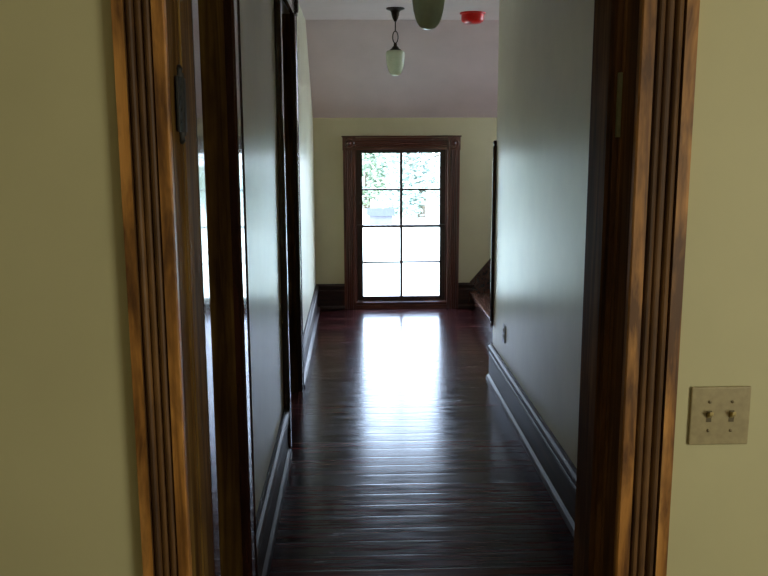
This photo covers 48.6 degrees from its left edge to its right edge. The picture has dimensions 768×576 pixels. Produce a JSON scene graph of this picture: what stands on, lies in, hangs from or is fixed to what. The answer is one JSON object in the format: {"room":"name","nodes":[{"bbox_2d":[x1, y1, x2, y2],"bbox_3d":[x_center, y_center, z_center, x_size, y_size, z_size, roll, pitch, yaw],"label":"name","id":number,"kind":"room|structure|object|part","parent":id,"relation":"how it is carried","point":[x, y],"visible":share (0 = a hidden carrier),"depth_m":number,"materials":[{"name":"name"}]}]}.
{"room":"house hallway","nodes":[
{"label":"house hallway","id":0,"kind":"room"},
{"bbox_2d":[239,0,315,513],"bbox_3d":[-0.667,-0.522,4.990,0.220,2.600,6.350,-1,10,-2],"label":"wall","id":1,"kind":"structure","parent":0,"point":[256,16],"depth_m":3.66,"materials":[{"name":"beige paint"}]},
{"bbox_2d":[191,0,257,575],"bbox_3d":[-0.546,-0.014,2.350,0.270,2.515,0.820,-1,10,-2],"label":"door frame","id":2,"kind":"structure","parent":1,"relation":"in","point":[216,40],"depth_m":2.63,"materials":[{"name":"brown wood"}]},
{"bbox_3d":[-0.432,0.103,2.017,0.034,2.400,0.115,-1,10,-2],"label":"casing","id":3,"kind":"part","parent":2,"relation":"part of","materials":[{"name":"brown wood"}]},
{"bbox_3d":[-0.457,-0.019,2.711,0.034,2.400,0.115,-1,10,-2],"label":"casing","id":4,"kind":"part","parent":2,"relation":"part of","materials":[{"name":"brown wood"}]},
{"bbox_2d":[256,284,319,575],"bbox_3d":[-0.549,0.556,5.638,0.040,0.250,5.455,-1,10,-2],"label":"baseboard","id":5,"kind":"structure","parent":1,"relation":"attached to","point":[268,514],"depth_m":3.80,"materials":[{"name":"wood"}]},
{"bbox_2d":[274,0,303,448],"bbox_3d":[-0.638,-0.463,4.899,0.270,2.515,1.220,-1,10,-2],"label":"door frame","id":6,"kind":"structure","parent":1,"relation":"in","point":[285,11],"depth_m":5.27,"materials":[{"name":"black wood"}]},
{"bbox_3d":[-0.516,-0.312,4.369,0.034,2.400,0.115,-1,10,-2],"label":"casing","id":7,"kind":"part","parent":6,"relation":"part of","materials":[{"name":"brown wood"}]},
{"bbox_3d":[-0.540,-1.646,4.694,0.034,0.115,0.990,-1,10,-2],"label":"head casing","id":8,"kind":"part","parent":6,"relation":"part of","materials":[{"name":"brown wood"}]},
{"bbox_3d":[-0.556,-0.503,5.457,0.034,2.400,0.115,-1,10,-2],"label":"casing","id":9,"kind":"part","parent":6,"relation":"part of","materials":[{"name":"wood"}]},
{"bbox_2d":[0,0,767,575],"bbox_3d":[-0.060,0.044,1.768,4.800,2.600,0.230,-1,10,-2],"label":"wall","id":10,"kind":"structure","parent":0,"point":[69,496],"depth_m":1.65,"materials":[{"name":"beige paint"}]},
{"bbox_2d":[110,0,699,575],"bbox_3d":[0.037,0.093,1.758,1.078,2.505,0.274,-1,10,-2],"label":"door frame","id":11,"kind":"structure","parent":10,"relation":"in","point":[644,56],"depth_m":1.67,"materials":[{"name":"brown wood"}]},
{"bbox_3d":[-0.439,0.168,1.649,0.094,2.400,0.020,-1,10,-2],"label":"casing","id":12,"kind":"part","parent":11,"relation":"part of","materials":[{"name":"brown wood"}]},
{"bbox_3d":[0.464,-0.361,1.677,0.006,0.125,0.012,-1,10,-2],"label":"strike plate","id":13,"kind":"part","parent":11,"relation":"part of","materials":[{"name":"metal"}]},
{"bbox_3d":[0.527,0.158,1.683,0.105,2.400,0.020,-1,10,-2],"label":"casing","id":14,"kind":"part","parent":11,"relation":"part of","materials":[{"name":"brown wood"}]},
{"bbox_2d":[688,386,750,444],"bbox_3d":[0.676,0.258,1.706,0.122,0.122,0.019,-1,10,-2],"label":"light switch","id":15,"kind":"object","parent":10,"relation":"attached to","point":[719,415],"visible":1,"depth_m":1.71,"materials":[{"name":"beige plastic"}]},
{"bbox_2d":[298,0,498,117],"bbox_3d":[0.171,-1.136,2.727,5.750,0.910,11.150,-1,10,-2],"label":"ceiling","id":16,"kind":"structure","parent":0,"point":[450,70],"depth_m":7.37,"materials":[{"name":"paint"}]},
{"bbox_2d":[386,7,404,75],"bbox_3d":[0.085,-1.837,6.355,0.142,0.490,0.142,-1,10,-2],"label":"pendant light","id":17,"kind":"object","parent":16,"relation":"hanging from","point":[395,57],"visible":1,"depth_m":6.33,"materials":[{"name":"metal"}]},
{"bbox_3d":[0.086,-1.687,6.381,0.142,0.186,0.142,-1,10,-2],"label":"lamp shade","id":18,"kind":"part","parent":17,"relation":"part of","materials":[{"name":"green glass"}]},
{"bbox_2d":[412,0,444,29],"bbox_3d":[0.190,-1.356,3.629,0.142,0.490,0.142,-1,10,-2],"label":"pendant light","id":19,"kind":"object","parent":16,"relation":"hanging from","point":[428,13],"visible":1,"depth_m":3.62,"materials":[{"name":"green glass"}]},
{"bbox_2d":[460,11,485,23],"bbox_3d":[0.685,-2.082,6.567,0.200,0.084,0.200,-1,10,-2],"label":"smoke detector","id":20,"kind":"object","parent":16,"relation":"attached to","point":[467,17],"visible":1,"depth_m":6.50,"materials":[{"name":"red plastic"}]},
{"bbox_2d":[313,117,496,283],"bbox_3d":[0.981,-0.727,8.366,3.750,2.060,0.250,-1,10,-2],"label":"wall","id":21,"kind":"structure","parent":0,"point":[478,134],"depth_m":8.16,"materials":[{"name":"beige paint"}]},
{"bbox_2d":[317,282,473,309],"bbox_3d":[0.110,0.080,8.329,1.550,0.250,0.040,-1,10,-2],"label":"baseboard","id":22,"kind":"structure","parent":21,"relation":"attached to","point":[330,296],"depth_m":8.31,"materials":[{"name":"brown wood"}]},
{"bbox_2d":[341,135,461,308],"bbox_3d":[0.165,-0.643,8.328,1.139,1.673,0.296,-1,10,-2],"label":"window","id":23,"kind":"structure","parent":21,"relation":"in","point":[448,146],"depth_m":8.25,"materials":[{"name":"red wood"}]},
{"bbox_3d":[-0.330,-0.553,8.208,0.115,1.540,0.028,-1,10,-2],"label":"casing","id":24,"kind":"part","parent":23,"relation":"part of","materials":[{"name":"red wood"}]},
{"bbox_3d":[0.167,0.129,8.481,0.885,0.030,0.262,-1,10,-2],"label":"sill","id":25,"kind":"part","parent":23,"relation":"part of","materials":[{"name":"red wood"}]},
{"bbox_3d":[0.164,-0.968,8.283,0.881,0.749,0.038,-1,10,-2],"label":"sash","id":26,"kind":"part","parent":23,"relation":"part of","materials":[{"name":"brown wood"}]},
{"bbox_3d":[0.168,-0.249,8.367,0.881,0.751,0.038,-1,10,-2],"label":"sash","id":27,"kind":"part","parent":23,"relation":"part of","materials":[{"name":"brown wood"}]},
{"bbox_3d":[0.167,-1.372,8.082,0.885,0.115,0.028,-1,10,-2],"label":"head casing","id":28,"kind":"part","parent":23,"relation":"part of","materials":[{"name":"red wood"}]},
{"bbox_3d":[0.669,-0.562,8.242,0.115,1.540,0.028,-1,10,-2],"label":"casing","id":29,"kind":"part","parent":23,"relation":"part of","materials":[{"name":"red wood"}]},
{"bbox_2d":[269,308,573,575],"bbox_3d":[0.204,1.183,3.137,5.800,0.120,11.150,-1,10,-2],"label":"floor","id":30,"kind":"structure","parent":0,"point":[406,460],"depth_m":4.36,"materials":[{"name":"brown wood"}]},
{"bbox_2d":[468,258,492,335],"bbox_3d":[1.808,-0.237,7.065,1.893,1.300,2.537,-1,10,-2],"label":"staircase","id":31,"kind":"structure","parent":30,"relation":"on","point":[480,297],"depth_m":8.31,"materials":[{"name":"brown wood"}]},
{"bbox_2d":[493,0,594,467],"bbox_3d":[0.882,-0.316,3.791,0.140,2.600,3.810,-1,10,-2],"label":"wall","id":32,"kind":"structure","parent":0,"point":[545,51],"depth_m":4.22,"materials":[{"name":"beige paint"}]},
{"bbox_2d":[490,140,496,326],"bbox_3d":[0.739,-0.356,5.721,0.036,1.260,0.036,-1,10,-2],"label":"trim","id":33,"kind":"structure","parent":32,"relation":"attached to","point":[494,141],"depth_m":5.71,"materials":[{"name":"wood"}]},
{"bbox_2d":[502,323,505,342],"bbox_3d":[0.758,0.287,5.382,0.010,0.114,0.070,-1,10,-2],"label":"wall outlet","id":34,"kind":"object","parent":32,"relation":"attached to","point":[504,326],"visible":1,"depth_m":5.37,"materials":[{"name":"plastic"}]},
{"bbox_2d":[486,343,576,537],"bbox_3d":[0.796,0.839,4.007,0.040,0.250,3.840,-1,10,-2],"label":"baseboard","id":35,"kind":"structure","parent":32,"relation":"attached to","point":[558,473],"depth_m":4.33,"materials":[{"name":"wood"}]},
{"label":"outside","id":36,"kind":"structure","parent":0,"visible":0},
{"bbox_2d":[362,165,439,295],"bbox_3d":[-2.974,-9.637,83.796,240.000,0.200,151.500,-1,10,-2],"label":"ground","id":37,"kind":"structure","parent":36,"point":[419,243],"depth_m":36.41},
{"bbox_2d":[367,208,394,224],"bbox_3d":[-0.193,-4.192,49.549,1.600,0.950,1.500,-1,10,-2],"label":"shed","id":38,"kind":"object","parent":37,"relation":"on","point":[377,216],"visible":0.92,"depth_m":49.01,"materials":[{"name":"grey"}]},
{"bbox_2d":[362,153,403,208],"bbox_3d":[-0.983,-9.786,60.087,5.460,8.335,5.971,-3,10,-16],"label":"tree","id":39,"kind":"object","parent":37,"relation":"on","point":[376,175],"visible":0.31,"depth_m":59.00,"materials":[{"name":"green plant"}]},
{"bbox_2d":[379,153,439,216],"bbox_3d":[2.328,-8.356,53.452,5.326,7.803,5.778,-1,10,-2],"label":"tree","id":40,"kind":"object","parent":37,"relation":"on","point":[420,171],"visible":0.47,"depth_m":52.83,"materials":[{"name":"green plant"}]}
]}

